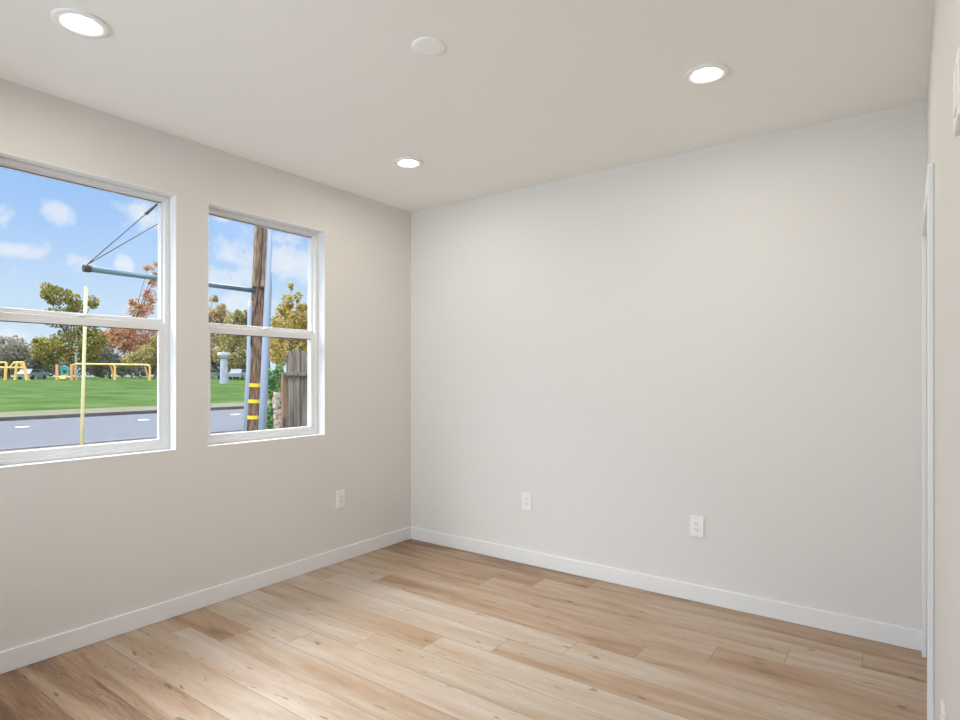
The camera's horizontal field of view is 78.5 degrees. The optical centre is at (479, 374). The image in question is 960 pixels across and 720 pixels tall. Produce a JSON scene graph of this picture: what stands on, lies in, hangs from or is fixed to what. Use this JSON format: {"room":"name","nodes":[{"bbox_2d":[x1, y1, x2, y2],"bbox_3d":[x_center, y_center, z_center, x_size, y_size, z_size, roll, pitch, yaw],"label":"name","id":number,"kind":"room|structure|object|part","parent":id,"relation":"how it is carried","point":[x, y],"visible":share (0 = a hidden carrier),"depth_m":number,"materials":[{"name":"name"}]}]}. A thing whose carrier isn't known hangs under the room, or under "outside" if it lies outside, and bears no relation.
{"room":"empty room","nodes":[
{"label":"empty room","id":0,"kind":"room"},
{"bbox_2d":[0,78,410,651],"bbox_3d":[-2.017,0.004,3.107,0.160,2.740,4.986,0,0,36],"label":"wall","id":1,"kind":"structure","parent":0,"point":[89,541],"depth_m":3.46,"materials":[{"name":"white paint"}]},
{"bbox_2d":[0,157,168,464],"bbox_3d":[-2.092,-0.300,3.062,0.090,1.451,0.894,0,0,36],"label":"window","id":2,"kind":"structure","parent":1,"relation":"in","point":[161,325],"depth_m":3.20,"materials":[{"name":"white plastic"}]},
{"bbox_3d":[-2.091,-0.632,3.061,0.022,0.739,0.847,0,0,36],"label":"sash","id":3,"kind":"part","parent":2,"relation":"part of","materials":[{"name":"white plastic"}]},
{"bbox_3d":[-2.070,0.052,3.046,0.023,0.700,0.845,0,0,36],"label":"sash","id":4,"kind":"part","parent":2,"relation":"part of","materials":[{"name":"white plastic"}]},
{"bbox_2d":[0,151,176,467],"bbox_3d":[-2.027,-0.300,3.016,0.073,1.460,0.903,0,0,36],"label":"trim","id":5,"kind":"structure","parent":1,"relation":"attached to","point":[173,197],"depth_m":3.36,"materials":[{"name":"white paint"}]},
{"bbox_2d":[0,526,411,673],"bbox_3d":[-1.946,1.323,3.056,0.015,0.102,4.666,0,0,36],"label":"baseboard","id":6,"kind":"structure","parent":1,"relation":"attached to","point":[17,657],"depth_m":3.35,"materials":[{"name":"white paint"}]},
{"bbox_2d":[209,207,317,444],"bbox_3d":[-1.462,-0.300,3.932,0.090,1.451,0.866,0,0,36],"label":"window","id":7,"kind":"structure","parent":1,"relation":"in","point":[311,334],"depth_m":4.13,"materials":[{"name":"white plastic"}]},
{"bbox_3d":[-1.460,-0.632,3.931,0.022,0.739,0.819,0,0,36],"label":"sash","id":8,"kind":"part","parent":7,"relation":"part of","materials":[{"name":"white plastic"}]},
{"bbox_3d":[-1.440,0.052,3.916,0.023,0.700,0.817,0,0,36],"label":"sash","id":9,"kind":"part","parent":7,"relation":"part of","materials":[{"name":"white plastic"}]},
{"bbox_2d":[208,203,324,446],"bbox_3d":[-1.397,-0.300,3.885,0.073,1.460,0.875,0,0,36],"label":"trim","id":10,"kind":"structure","parent":1,"relation":"attached to","point":[321,234],"depth_m":4.22,"materials":[{"name":"white paint"}]},
{"bbox_2d":[336,490,344,508],"bbox_3d":[-1.026,0.914,4.328,0.011,0.126,0.082,0,0,36],"label":"wall outlet","id":11,"kind":"object","parent":1,"relation":"attached to","point":[340,495],"visible":1,"depth_m":4.32,"materials":[{"name":"white plastic"}]},
{"bbox_2d":[339,494,342,503],"bbox_3d":[-1.024,0.914,4.326,0.003,0.067,0.034,0,0,36],"label":"receptacle","id":12,"kind":"object","parent":11,"relation":"attached to","point":[340,495],"depth_m":4.33,"materials":[{"name":"grey plastic"}]},
{"bbox_2d":[269,282,306,365],"bbox_3d":[-7.520,-0.902,23.987,2.321,5.857,1.755,0,0,-32],"label":"tree","id":13,"kind":"object","parent":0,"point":[277,347],"visible":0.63,"depth_m":23.72,"materials":[{"name":"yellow plant"}]},
{"bbox_2d":[0,539,926,719],"bbox_3d":[-0.552,1.434,2.046,3.778,0.120,4.986,0,0,36],"label":"floor","id":14,"kind":"structure","parent":0,"point":[411,629],"depth_m":2.84,"materials":[{"name":"brown wood"}]},
{"bbox_2d":[0,0,933,212],"bbox_3d":[-0.366,-1.466,2.677,4.218,0.200,6.226,0,0,36],"label":"ceiling","id":15,"kind":"structure","parent":0,"point":[520,94],"depth_m":2.65,"materials":[{"name":"white paint"}]},
{"bbox_2d":[51,7,110,38],"bbox_3d":[-1.546,-1.361,2.281,0.192,0.010,0.192,0,0,36],"label":"recessed light","id":16,"kind":"object","parent":15,"relation":"in","point":[75,21],"visible":1,"depth_m":2.27,"materials":[{"name":"white plastic"}]},
{"bbox_2d":[393,157,422,168],"bbox_3d":[-0.461,-1.361,3.779,0.192,0.010,0.192,0,0,36],"label":"recessed light","id":17,"kind":"object","parent":15,"relation":"in","point":[402,162],"visible":1,"depth_m":3.77,"materials":[{"name":"white plastic"}]},
{"bbox_2d":[412,37,444,55],"bbox_3d":[-0.214,-1.362,2.442,0.138,0.008,0.138,0,0,36],"label":"cover plate","id":18,"kind":"object","parent":15,"relation":"attached to","point":[425,46],"visible":1,"depth_m":2.43,"materials":[{"name":"white plastic"}]},
{"bbox_2d":[684,62,728,84],"bbox_3d":[1.026,-1.361,2.665,0.192,0.010,0.192,0,0,36],"label":"recessed light","id":19,"kind":"object","parent":15,"relation":"in","point":[707,73],"visible":1,"depth_m":2.65,"materials":[{"name":"white plastic"}]},
{"bbox_2d":[411,100,925,629],"bbox_3d":[0.929,0.004,3.953,3.618,2.740,0.160,0,0,36],"label":"wall","id":20,"kind":"structure","parent":0,"point":[729,335],"depth_m":3.56,"materials":[{"name":"white paint"}]},
{"bbox_2d":[522,492,531,510],"bbox_3d":[0.340,0.920,4.274,0.082,0.126,0.011,0,0,36],"label":"wall outlet","id":21,"kind":"object","parent":20,"relation":"attached to","point":[526,497],"visible":1,"depth_m":4.27,"materials":[{"name":"white plastic"}]},
{"bbox_2d":[525,497,528,506],"bbox_3d":[0.338,0.920,4.271,0.034,0.067,0.003,0,0,36],"label":"receptacle","id":22,"kind":"object","parent":21,"relation":"attached to","point":[526,498],"depth_m":4.27,"materials":[{"name":"grey plastic"}]},
{"bbox_2d":[411,527,921,650],"bbox_3d":[0.819,1.323,3.925,3.443,0.102,0.015,0,0,36],"label":"baseboard","id":23,"kind":"structure","parent":20,"relation":"attached to","point":[891,634],"depth_m":3.56,"materials":[{"name":"white paint"}]},
{"bbox_2d":[690,515,703,537],"bbox_3d":[1.315,0.919,3.567,0.082,0.126,0.011,0,0,36],"label":"wall outlet","id":24,"kind":"object","parent":20,"relation":"attached to","point":[696,522],"visible":1,"depth_m":3.56,"materials":[{"name":"white plastic"}]},
{"bbox_2d":[694,521,698,531],"bbox_3d":[1.313,0.919,3.565,0.034,0.067,0.003,0,0,36],"label":"receptacle","id":25,"kind":"object","parent":24,"relation":"attached to","point":[696,523],"depth_m":3.56,"materials":[{"name":"grey plastic"}]},
{"bbox_2d":[926,0,959,719],"bbox_3d":[0.913,0.004,0.984,0.160,2.740,4.666,0,0,36],"label":"wall","id":26,"kind":"structure","parent":0,"point":[942,148],"depth_m":1.44,"materials":[{"name":"white paint"}]},
{"bbox_2d":[922,163,933,719],"bbox_3d":[1.977,0.306,2.469,0.179,2.135,1.011,0,0,36],"label":"door frame","id":27,"kind":"structure","parent":26,"relation":"in","point":[928,207],"depth_m":2.11,"materials":[{"name":"white paint"}]},
{"bbox_3d":[1.913,-0.716,2.517,0.018,0.090,0.832,0,0,36],"label":"casing","id":28,"kind":"part","parent":27,"relation":"part of","materials":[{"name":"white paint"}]},
{"bbox_3d":[2.183,0.306,2.889,0.018,2.135,0.089,0,0,36],"label":"casing","id":29,"kind":"part","parent":27,"relation":"part of","materials":[{"name":"white paint"}]},
{"bbox_3d":[1.642,0.306,2.143,0.018,2.135,0.090,0,0,36],"label":"casing","id":30,"kind":"part","parent":27,"relation":"part of","materials":[{"name":"white paint"}]},
{"bbox_2d":[940,700,945,719],"bbox_3d":[1.194,0.919,1.518,0.011,0.126,0.082,0,0,36],"label":"wall outlet","id":31,"kind":"object","parent":26,"relation":"attached to","point":[942,703],"visible":1,"depth_m":1.51,"materials":[{"name":"white plastic"}]},
{"bbox_2d":[953,47,959,136],"bbox_3d":[0.725,-0.423,0.882,0.023,0.099,0.101,0,0,36],"label":"wall control","id":32,"kind":"object","parent":26,"relation":"attached to","point":[956,76],"visible":1,"depth_m":0.86,"materials":[{"name":"grey plastic"}]},
{"label":"outside","id":33,"kind":"structure","parent":0,"visible":0},
{"bbox_2d":[0,429,266,452],"bbox_3d":[20.688,1.974,46.755,14.244,0.300,380.000,0,0,36],"label":"ground","id":34,"kind":"structure","parent":33,"point":[266,429],"depth_m":15.43,"materials":[{"name":"grey concrete"}]},
{"bbox_2d":[82,226,272,431],"bbox_3d":[-4.692,-2.350,9.529,0.653,8.960,3.033,0,0,36],"label":"utility pole","id":35,"kind":"object","parent":34,"relation":"on","point":[259,306],"visible":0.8,"depth_m":10.48,"materials":[{"name":"brown wood"}]},
{"bbox_2d":[80,203,157,445],"bbox_3d":[-4.737,-1.479,9.453,0.120,6.606,2.944,0,0,40],"label":"guy wire","id":36,"kind":"object","parent":35,"relation":"attached to","point":[149,210],"visible":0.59,"depth_m":8.34,"materials":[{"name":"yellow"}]},
{"bbox_2d":[266,364,284,429],"bbox_3d":[-4.189,0.879,12.010,0.457,2.289,0.428,0,0,36],"label":"shrub","id":37,"kind":"object","parent":34,"relation":"on","point":[273,380],"visible":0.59,"depth_m":11.92,"materials":[{"name":"green plant"}]},
{"bbox_2d":[272,393,280,428],"bbox_3d":[-2.837,1.035,8.200,0.104,1.578,0.102,0,0,36],"label":"brick pillar","id":38,"kind":"structure","parent":34,"relation":"on","point":[275,400],"depth_m":8.17,"materials":[{"name":"beige brick"}]},
{"bbox_2d":[281,350,306,427],"bbox_3d":[-1.357,0.760,6.452,2.616,2.127,0.067,0,0,36],"label":"wooden fence","id":39,"kind":"object","parent":34,"relation":"on","point":[294,380],"visible":0.12,"depth_m":7.10,"materials":[{"name":"brown wood"}]},
{"bbox_3d":[-2.405,0.904,7.200,0.040,1.840,0.050,0,0,36],"label":"post","id":40,"kind":"part","parent":39,"relation":"part of","materials":[{"name":"red wood"}]},
{"bbox_3d":[-1.341,-0.012,6.429,2.564,0.042,0.040,0,0,36],"label":"rail","id":41,"kind":"part","parent":39,"relation":"part of","materials":[{"name":"grey wood"}]},
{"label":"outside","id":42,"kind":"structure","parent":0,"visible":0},
{"bbox_2d":[0,376,280,416],"bbox_3d":[-70.385,1.164,149.782,230.250,1.080,480.000,0,0,36],"label":"lawn","id":43,"kind":"structure","parent":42,"point":[47,396],"depth_m":40.00,"materials":[{"name":"green plant"}]},
{"bbox_2d":[0,368,19,377],"bbox_3d":[-91.497,-1.595,113.393,5.770,4.841,5.380,0,0,36],"label":"shrub","id":44,"kind":"object","parent":43,"relation":"on","point":[12,370],"visible":0.23,"depth_m":113.09,"materials":[{"name":"green plant"}]},
{"bbox_2d":[0,361,29,379],"bbox_3d":[-57.343,-0.444,72.302,3.679,2.463,3.495,0,0,36],"label":"climbing frame","id":45,"kind":"object","parent":43,"relation":"on","point":[22,363],"visible":0.83,"depth_m":71.91,"materials":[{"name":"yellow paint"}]},
{"bbox_3d":[-58.071,-0.403,72.000,0.482,2.279,0.299,0,0,0],"label":"leg","id":46,"kind":"part","parent":45,"relation":"part of","materials":[{"name":"orange paint"}]},
{"bbox_3d":[-56.816,-0.403,72.000,0.543,2.287,0.300,0,0,0],"label":"leg","id":47,"kind":"part","parent":45,"relation":"part of","materials":[{"name":"orange paint"}]},
{"bbox_3d":[-55.684,-0.403,72.000,0.703,2.307,0.279,0,0,0],"label":"leg","id":48,"kind":"part","parent":45,"relation":"part of","materials":[{"name":"orange paint"}]},
{"bbox_2d":[0,335,34,378],"bbox_3d":[-84.895,-3.444,103.716,10.409,8.599,9.482,0,0,36],"label":"tree","id":49,"kind":"object","parent":43,"relation":"on","point":[14,351],"visible":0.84,"depth_m":102.74,"materials":[{"name":"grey plant"}]},
{"bbox_2d":[17,369,47,378],"bbox_3d":[-63.996,-0.116,83.975,4.391,1.480,4.391,0,0,36],"label":"parked car","id":50,"kind":"object","parent":43,"relation":"on","point":[32,373],"visible":0.87,"depth_m":82.84,"materials":[{"name":"silver metal"}]},
{"bbox_2d":[24,346,47,378],"bbox_3d":[-69.039,-2.236,91.808,4.282,6.145,3.782,0,0,36],"label":"tree","id":51,"kind":"object","parent":43,"relation":"on","point":[28,364],"visible":0.23,"depth_m":91.77,"materials":[{"name":"green plant"}]},
{"bbox_2d":[32,360,63,377],"bbox_3d":[-84.289,-1.485,114.334,5.695,4.619,5.322,0,0,36],"label":"shrub","id":52,"kind":"object","parent":43,"relation":"on","point":[49,370],"visible":0.42,"depth_m":113.91,"materials":[{"name":"green plant"}]},
{"bbox_2d":[55,364,72,379],"bbox_3d":[-50.908,-0.311,72.000,1.717,2.071,1.321,0,0,36],"label":"tower","id":53,"kind":"structure","parent":43,"relation":"on","point":[63,368],"depth_m":71.89,"materials":[{"name":"brown paint"}]},
{"bbox_3d":[-51.796,-0.281,72.000,0.279,2.010,0.279,0,0,36],"label":"post","id":54,"kind":"part","parent":53,"relation":"part of","materials":[{"name":"brown paint"}]},
{"bbox_3d":[-50.847,-0.559,72.084,1.041,1.185,0.424,0,0,0],"label":"panel","id":55,"kind":"part","parent":53,"relation":"part of","materials":[{"name":"teal plastic"}]},
{"bbox_3d":[-50.020,-0.311,72.000,0.279,2.071,0.279,0,0,36],"label":"post","id":56,"kind":"part","parent":53,"relation":"part of","materials":[{"name":"brown paint"}]},
{"bbox_2d":[52,361,78,375],"bbox_3d":[-86.856,-1.723,122.447,5.897,5.096,6.011,0,0,36],"label":"shrub","id":57,"kind":"object","parent":43,"relation":"on","point":[64,372],"visible":0.08,"depth_m":121.99,"materials":[{"name":"green plant"}]},
{"bbox_2d":[28,282,107,378],"bbox_3d":[-62.876,-6.724,90.375,9.887,15.109,8.760,0,0,36],"label":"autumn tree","id":58,"kind":"object","parent":43,"relation":"on","point":[95,341],"visible":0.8,"depth_m":89.51,"materials":[{"name":"green plant"}]},
{"bbox_2d":[74,353,77,379],"bbox_3d":[-51.480,-1.050,75.000,0.360,3.552,0.360,0,0,36],"label":"post","id":59,"kind":"object","parent":43,"relation":"on","point":[74,353],"visible":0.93,"depth_m":74.92,"materials":[{"name":"blue"}]},
{"bbox_2d":[65,357,93,376],"bbox_3d":[-76.829,-1.566,113.429,5.622,4.782,5.465,0,0,36],"label":"shrub","id":60,"kind":"object","parent":43,"relation":"on","point":[66,364],"visible":0.11,"depth_m":113.07,"materials":[{"name":"green plant"}]},
{"bbox_2d":[86,359,107,377],"bbox_3d":[-79.024,-1.710,122.418,6.010,5.069,6.415,0,0,36],"label":"shrub","id":61,"kind":"object","parent":43,"relation":"on","point":[94,374],"visible":0.19,"depth_m":121.90,"materials":[{"name":"green plant"}]},
{"bbox_2d":[87,345,134,378],"bbox_3d":[-62.848,-3.042,99.703,7.929,7.759,6.610,0,0,36],"label":"tree","id":62,"kind":"object","parent":43,"relation":"on","point":[110,356],"visible":0.63,"depth_m":98.86,"materials":[{"name":"green plant"}]},
{"bbox_2d":[72,363,150,379],"bbox_3d":[-45.163,-0.335,72.265,8.218,2.240,6.184,0,0,36],"label":"frame","id":63,"kind":"object","parent":43,"relation":"on","point":[110,364],"visible":0.81,"depth_m":71.94,"materials":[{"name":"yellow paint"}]},
{"bbox_3d":[-49.818,-0.263,72.330,0.219,2.031,0.758,0,0,-9],"label":"leg","id":64,"kind":"part","parent":63,"relation":"part of","materials":[{"name":"brown paint"}]},
{"bbox_3d":[-44.799,-0.329,72.000,0.445,2.105,0.235,0,0,0],"label":"leg","id":65,"kind":"part","parent":63,"relation":"part of","materials":[{"name":"orange paint"}]},
{"bbox_2d":[109,356,137,377],"bbox_3d":[-69.544,-1.503,114.333,5.268,4.655,5.437,0,0,36],"label":"shrub","id":66,"kind":"object","parent":43,"relation":"on","point":[135,368],"visible":0.03,"depth_m":114.62,"materials":[{"name":"green plant"}]},
{"bbox_2d":[99,261,157,377],"bbox_3d":[-63.391,-9.862,106.031,10.482,21.402,8.071,0,0,36],"label":"tree","id":67,"kind":"object","parent":43,"relation":"on","point":[117,338],"visible":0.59,"depth_m":105.29,"materials":[{"name":"red plant"}]},
{"bbox_2d":[121,334,156,378],"bbox_3d":[-49.006,-3.466,87.686,7.502,8.706,6.698,0,0,36],"label":"tree","id":68,"kind":"object","parent":43,"relation":"on","point":[137,357],"visible":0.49,"depth_m":87.24,"materials":[{"name":"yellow plant"}]},
{"bbox_2d":[133,364,148,377],"bbox_3d":[-70.981,-1.714,122.911,6.091,5.078,5.772,0,0,36],"label":"shrub","id":69,"kind":"object","parent":43,"relation":"on","point":[140,369],"visible":0.16,"depth_m":121.99,"materials":[{"name":"green plant"}]},
{"bbox_2d":[144,362,156,374],"bbox_3d":[-62.142,-1.532,113.787,5.574,4.716,5.564,0,0,36],"label":"shrub","id":70,"kind":"object","parent":43,"relation":"on","point":[153,370],"visible":0.19,"depth_m":112.74,"materials":[{"name":"green plant"}]},
{"bbox_2d":[211,369,219,378],"bbox_3d":[-39.639,-0.116,85.975,3.749,1.480,4.734,0,0,36],"label":"parked car","id":71,"kind":"object","parent":43,"relation":"on","point":[214,373],"visible":0.18,"depth_m":86.08,"materials":[{"name":"silver metal"}]},
{"bbox_2d":[211,359,228,372],"bbox_3d":[-49.575,-1.417,111.662,4.429,4.486,4.253,0,0,36],"label":"shrub","id":72,"kind":"object","parent":43,"relation":"on","point":[214,364],"visible":0.27,"depth_m":110.29,"materials":[{"name":"green plant"}]},
{"bbox_2d":[209,294,231,378],"bbox_3d":[-46.764,-6.735,104.039,5.862,15.202,6.422,0,0,36],"label":"tree","id":73,"kind":"object","parent":43,"relation":"on","point":[220,314],"visible":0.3,"depth_m":103.34,"materials":[{"name":"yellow plant"}]},
{"bbox_2d":[217,352,230,383],"bbox_3d":[-28.735,-0.784,66.000,1.369,3.542,1.369,0,0,36],"label":"pillar","id":74,"kind":"structure","parent":43,"relation":"on","point":[223,355],"depth_m":65.65,"materials":[{"name":"white concrete"}]},
{"bbox_2d":[212,309,247,378],"bbox_3d":[-35.719,-4.372,85.167,6.154,10.407,4.631,0,0,36],"label":"tree","id":75,"kind":"object","parent":43,"relation":"on","point":[236,341],"visible":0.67,"depth_m":84.42,"materials":[{"name":"green plant"}]},
{"bbox_2d":[228,369,245,378],"bbox_3d":[-34.285,-0.116,83.975,1.800,1.480,4.450,0,0,-2],"label":"parked car","id":76,"kind":"object","parent":43,"relation":"on","point":[237,373],"visible":0.7,"depth_m":82.36,"materials":[{"name":"grey paint"}]},
{"bbox_2d":[237,357,246,368],"bbox_3d":[-44.011,-1.506,111.163,4.397,4.662,4.839,0,0,36],"label":"shrub","id":77,"kind":"object","parent":43,"relation":"on","point":[244,365],"visible":0.1,"depth_m":109.68,"materials":[{"name":"green plant"}]},
{"bbox_2d":[268,338,285,372],"bbox_3d":[-21.185,-1.634,59.683,3.365,6.049,2.498,0,0,-7],"label":"tree","id":78,"kind":"object","parent":43,"relation":"on","point":[277,362],"visible":0.04,"depth_m":59.77,"materials":[{"name":"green plant"}]},
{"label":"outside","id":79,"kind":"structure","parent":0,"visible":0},
{"bbox_2d":[0,409,268,448],"bbox_3d":[10.142,1.989,54.395,11.800,0.270,380.000,0,0,36],"label":"road","id":80,"kind":"structure","parent":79,"point":[96,428],"depth_m":20.76,"materials":[{"name":"grey asphalt"}]},
{"bbox_2d":[0,404,267,450],"bbox_3d":[10.163,1.859,54.380,12.150,0.330,380.000,0,0,36],"label":"kerb","id":81,"kind":"object","parent":80,"relation":"on","point":[51,416],"depth_m":24.65,"materials":[{"name":"concrete"}]}
]}

